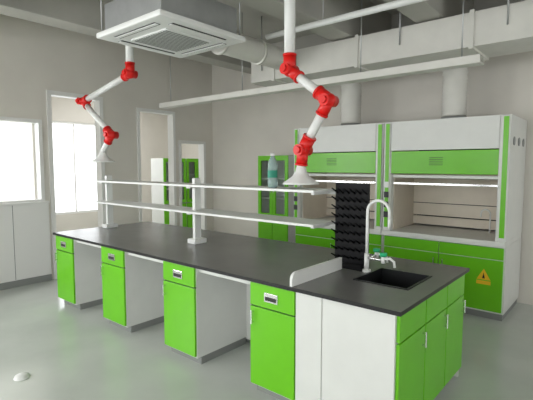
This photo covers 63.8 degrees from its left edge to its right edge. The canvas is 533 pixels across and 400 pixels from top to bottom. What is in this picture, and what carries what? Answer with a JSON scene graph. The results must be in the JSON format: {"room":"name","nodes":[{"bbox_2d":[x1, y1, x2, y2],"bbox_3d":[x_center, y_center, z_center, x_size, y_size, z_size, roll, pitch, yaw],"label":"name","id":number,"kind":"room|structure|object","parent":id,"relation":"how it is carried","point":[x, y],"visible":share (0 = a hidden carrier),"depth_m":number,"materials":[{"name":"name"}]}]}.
{"room":"chemistry laboratory","nodes":[
{"label":"chemistry laboratory","id":0,"kind":"room"},
{"bbox_2d":[0,121,36,200],"bbox_3d":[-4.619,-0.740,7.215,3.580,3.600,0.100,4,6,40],"label":"window pane","id":1,"kind":"structure","parent":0,"point":[18,181],"depth_m":6.40,"materials":[{"name":"glass"}]},
{"bbox_2d":[0,14,213,278],"bbox_3d":[-4.014,-0.565,5.072,0.120,3.600,9.000,4,6,40],"label":"wall","id":2,"kind":"structure","parent":0,"point":[36,58],"depth_m":6.75,"materials":[{"name":"paint"}]},
{"bbox_2d":[0,116,44,203],"bbox_3d":[-3.924,-0.474,5.187,0.160,1.160,2.280,4,6,40],"label":"window","id":3,"kind":"structure","parent":2,"relation":"in","point":[37,123],"depth_m":5.97,"materials":[{"name":"white"}]},
{"bbox_2d":[46,90,105,278],"bbox_3d":[-2.864,-0.227,6.463,0.160,2.700,0.840,4,6,40],"label":"door frame","id":4,"kind":"structure","parent":2,"relation":"in","point":[98,101],"depth_m":6.22,"materials":[{"name":"white"}]},
{"bbox_2d":[136,108,176,225],"bbox_3d":[-1.953,-0.265,7.540,0.160,2.600,0.780,4,6,40],"label":"door","id":5,"kind":"structure","parent":2,"relation":"in","point":[170,115],"depth_m":7.71,"materials":[{"name":"white"}]},
{"bbox_2d":[178,140,206,229],"bbox_3d":[-1.443,-0.065,8.161,0.160,2.100,0.640,4,6,40],"label":"door frame","id":6,"kind":"structure","parent":2,"relation":"in","point":[201,145],"depth_m":8.29,"materials":[{"name":"white"}]},
{"bbox_2d":[51,96,167,231],"bbox_3d":[-4.316,-1.007,10.486,0.200,3.600,5.500,4,6,40],"label":"wall","id":7,"kind":"structure","parent":0,"point":[153,127],"depth_m":11.46,"materials":[{"name":"paint"}]},
{"bbox_2d":[52,121,97,214],"bbox_3d":[-4.575,-0.758,10.200,0.160,2.150,1.300,4,6,40],"label":"window","id":8,"kind":"structure","parent":7,"relation":"in","point":[53,122],"depth_m":10.17,"materials":[{"name":"white"}]},
{"bbox_2d":[181,144,197,158],"bbox_3d":[-1.116,-1.069,11.246,3.700,3.600,0.200,4,6,40],"label":"wall","id":9,"kind":"structure","parent":0,"point":[190,151],"depth_m":11.96,"materials":[{"name":"paint"}]},
{"bbox_2d":[102,0,398,43],"bbox_3d":[-1.264,-2.353,3.938,13.150,0.150,11.350,4,6,40],"label":"ceiling","id":10,"kind":"structure","parent":0,"point":[250,18],"depth_m":5.88,"materials":[{"name":"concrete"}]},
{"bbox_2d":[75,45,137,161],"bbox_3d":[-1.985,-1.427,5.289,1.280,1.913,0.300,4,6,40],"label":"fume extraction arm","id":11,"kind":"object","parent":10,"relation":"hanging from","point":[129,72],"visible":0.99,"depth_m":5.29},
{"bbox_2d":[0,0,250,73],"bbox_3d":[-1.525,-2.259,5.850,0.300,0.350,4.390,4,6,40],"label":"ceiling beam","id":12,"kind":"structure","parent":10,"relation":"attached to","point":[80,16],"depth_m":4.89,"materials":[{"name":"white paint"}]},
{"bbox_2d":[96,0,244,57],"bbox_3d":[-0.868,-1.860,3.898,0.960,0.824,0.960,4,6,40],"label":"air conditioner","id":13,"kind":"object","parent":10,"relation":"hanging from","point":[175,28],"depth_m":3.73,"materials":[{"name":"white plastic"}]},
{"bbox_2d":[280,0,338,184],"bbox_3d":[0.314,-1.174,3.357,0.532,2.103,0.300,4,6,40],"label":"fume extraction arm","id":14,"kind":"object","parent":10,"relation":"hanging from","point":[327,100],"visible":1,"depth_m":3.39},
{"bbox_2d":[235,0,390,41],"bbox_3d":[0.221,-2.044,4.148,0.280,0.500,4.030,4,6,40],"label":"ceiling beam","id":15,"kind":"structure","parent":10,"relation":"attached to","point":[306,11],"depth_m":4.59,"materials":[{"name":"white paint"}]},
{"bbox_2d":[159,0,483,108],"bbox_3d":[0.132,-1.840,5.154,4.570,1.068,0.140,4,6,40],"label":"cable tray","id":16,"kind":"object","parent":10,"relation":"hanging from","point":[471,60],"visible":0.84,"depth_m":4.47,"materials":[{"name":"white metal"}]},
{"bbox_2d":[265,0,426,39],"bbox_3d":[2.198,-1.856,2.648,5.750,0.628,0.060,4,6,40],"label":"supply pipe","id":17,"kind":"object","parent":10,"relation":"attached to","point":[397,3],"visible":0.84,"depth_m":3.88,"materials":[{"name":"white plastic"}]},
{"bbox_2d":[255,0,524,86],"bbox_3d":[2.837,-2.049,4.818,7.690,0.600,0.350,4,6,40],"label":"ceiling beam","id":18,"kind":"structure","parent":10,"relation":"attached to","point":[310,40],"depth_m":5.56,"materials":[{"name":"white paint"}]},
{"bbox_2d":[251,0,532,86],"bbox_3d":[2.547,-1.838,3.839,6.750,0.858,0.600,4,6,40],"label":"duct","id":19,"kind":"object","parent":10,"relation":"attached to","point":[507,29],"visible":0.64,"depth_m":4.37,"materials":[{"name":"white metal"}]},
{"bbox_2d":[211,33,283,70],"bbox_3d":[-0.134,-1.705,4.904,0.290,0.290,1.200,4,6,40],"label":"ventilation duct","id":20,"kind":"object","parent":19,"relation":"attached to","point":[255,51],"visible":0.67,"depth_m":4.78,"materials":[{"name":"white metal"}]},
{"bbox_2d":[383,0,473,23],"bbox_3d":[0.984,-1.992,3.504,0.280,0.500,4.030,4,6,40],"label":"ceiling beam","id":21,"kind":"structure","parent":10,"relation":"attached to","point":[429,10],"depth_m":4.17,"materials":[{"name":"white paint"}]},
{"bbox_2d":[0,279,532,399],"bbox_3d":[-1.262,1.362,4.206,13.200,0.100,11.400,4,6,40],"label":"floor","id":22,"kind":"structure","parent":0,"point":[68,352],"depth_m":3.62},
{"bbox_2d":[13,372,29,380],"bbox_3d":[-1.906,1.368,3.334,0.116,0.030,0.116,4,6,40],"label":"cap","id":23,"kind":"object","parent":22,"relation":"on","point":[21,376],"visible":1,"depth_m":3.31,"materials":[{"name":"white plastic"}]},
{"bbox_2d":[0,201,51,289],"bbox_3d":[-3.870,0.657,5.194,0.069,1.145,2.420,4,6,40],"label":"cabinet","id":24,"kind":"object","parent":22,"relation":"on","point":[25,251],"depth_m":5.86,"materials":[{"name":"white"}]},
{"bbox_2d":[151,158,186,226],"bbox_3d":[-2.220,-0.048,9.796,0.490,1.800,0.620,4,6,40],"label":"storage cabinet","id":25,"kind":"object","parent":22,"relation":"on","point":[159,166],"visible":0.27,"depth_m":9.54,"materials":[{"name":"grey"}]},
{"bbox_2d":[186,158,198,227],"bbox_3d":[-1.806,-0.087,10.282,0.490,1.800,0.620,4,6,40],"label":"storage cabinet","id":26,"kind":"object","parent":22,"relation":"on","point":[192,165],"visible":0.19,"depth_m":9.97,"materials":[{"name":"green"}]},
{"bbox_2d":[53,221,469,399],"bbox_3d":[-0.474,0.881,4.195,4.245,0.860,1.320,4,6,40],"label":"bench","id":27,"kind":"object","parent":22,"relation":"on","point":[334,335],"visible":0.9,"depth_m":3.13,"materials":[{"name":"black"}]},
{"bbox_2d":[93,175,335,243],"bbox_3d":[-0.730,0.101,4.415,3.410,0.660,0.420,4,6,40],"label":"shelf","id":28,"kind":"object","parent":27,"relation":"on","point":[196,185],"visible":0.81,"depth_m":4.25,"materials":[{"name":"white metal"}]},
{"bbox_2d":[268,153,277,187],"bbox_3d":[0.051,-0.246,3.565,0.084,0.288,0.084,4,6,40],"label":"water bottle","id":29,"kind":"object","parent":28,"relation":"on","point":[272,164],"visible":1,"depth_m":3.54,"materials":[{"name":"teal"}]},
{"bbox_2d":[290,257,341,286],"bbox_3d":[0.363,0.500,3.026,0.020,0.090,0.630,4,6,40],"label":"divider","id":30,"kind":"object","parent":27,"relation":"on","point":[303,275],"visible":1,"depth_m":2.98,"materials":[{"name":"white laminate"}]},
{"bbox_2d":[328,183,369,270],"bbox_3d":[0.634,0.197,3.299,0.290,0.650,0.124,4,6,40],"label":"drying rack","id":31,"kind":"object","parent":27,"relation":"on","point":[352,199],"visible":0.91,"depth_m":3.31,"materials":[{"name":"black plastic"}]},
{"bbox_2d":[362,199,395,272],"bbox_3d":[0.847,0.265,3.111,0.158,0.546,0.264,-4,6,-43],"label":"gooseneck faucet","id":32,"kind":"object","parent":27,"relation":"on","point":[383,255],"visible":1,"depth_m":3.13,"materials":[{"name":"white metal"}]},
{"bbox_2d":[353,267,431,289],"bbox_3d":[0.887,0.677,3.009,0.388,0.271,0.438,4,6,40],"label":"sink","id":33,"kind":"object","parent":27,"relation":"in","point":[404,280],"visible":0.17,"depth_m":3.16,"materials":[{"name":"black plastic"}]},
{"bbox_2d":[258,155,294,242],"bbox_3d":[0.241,0.174,7.086,0.620,1.800,0.490,4,6,40],"label":"storage cabinet","id":34,"kind":"object","parent":22,"relation":"on","point":[278,203],"visible":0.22,"depth_m":6.85,"materials":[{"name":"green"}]},
{"bbox_2d":[294,123,384,253],"bbox_3d":[1.173,0.057,5.993,1.351,2.210,0.894,4,6,40],"label":"fume hood","id":35,"kind":"object","parent":22,"relation":"on","point":[348,152],"visible":0.52,"depth_m":5.69,"materials":[{"name":"white metal"}]},
{"bbox_2d":[340,82,361,123],"bbox_3d":[1.104,-1.472,5.792,0.282,0.861,0.461,4,6,40],"label":"duct","id":36,"kind":"object","parent":35,"relation":"on","point":[351,95],"visible":0.67,"depth_m":5.76,"materials":[{"name":"white metal"}]},
{"bbox_2d":[381,114,526,320],"bbox_3d":[2.209,0.129,5.119,1.356,2.210,0.894,4,6,40],"label":"fume hood","id":37,"kind":"object","parent":22,"relation":"on","point":[453,186],"visible":0.94,"depth_m":4.82,"materials":[{"name":"white metal"}]},
{"bbox_2d":[441,67,468,116],"bbox_3d":[2.140,-1.401,4.917,0.282,0.861,0.461,4,6,40],"label":"duct","id":38,"kind":"object","parent":37,"relation":"on","point":[454,101],"visible":0.59,"depth_m":4.89,"materials":[{"name":"white metal"}]},
{"bbox_2d":[212,51,532,304],"bbox_3d":[2.414,-0.610,5.622,9.220,3.600,0.150,4,6,40],"label":"wall","id":39,"kind":"structure","parent":0,"point":[244,129],"depth_m":6.74,"materials":[{"name":"paint"}]}
]}

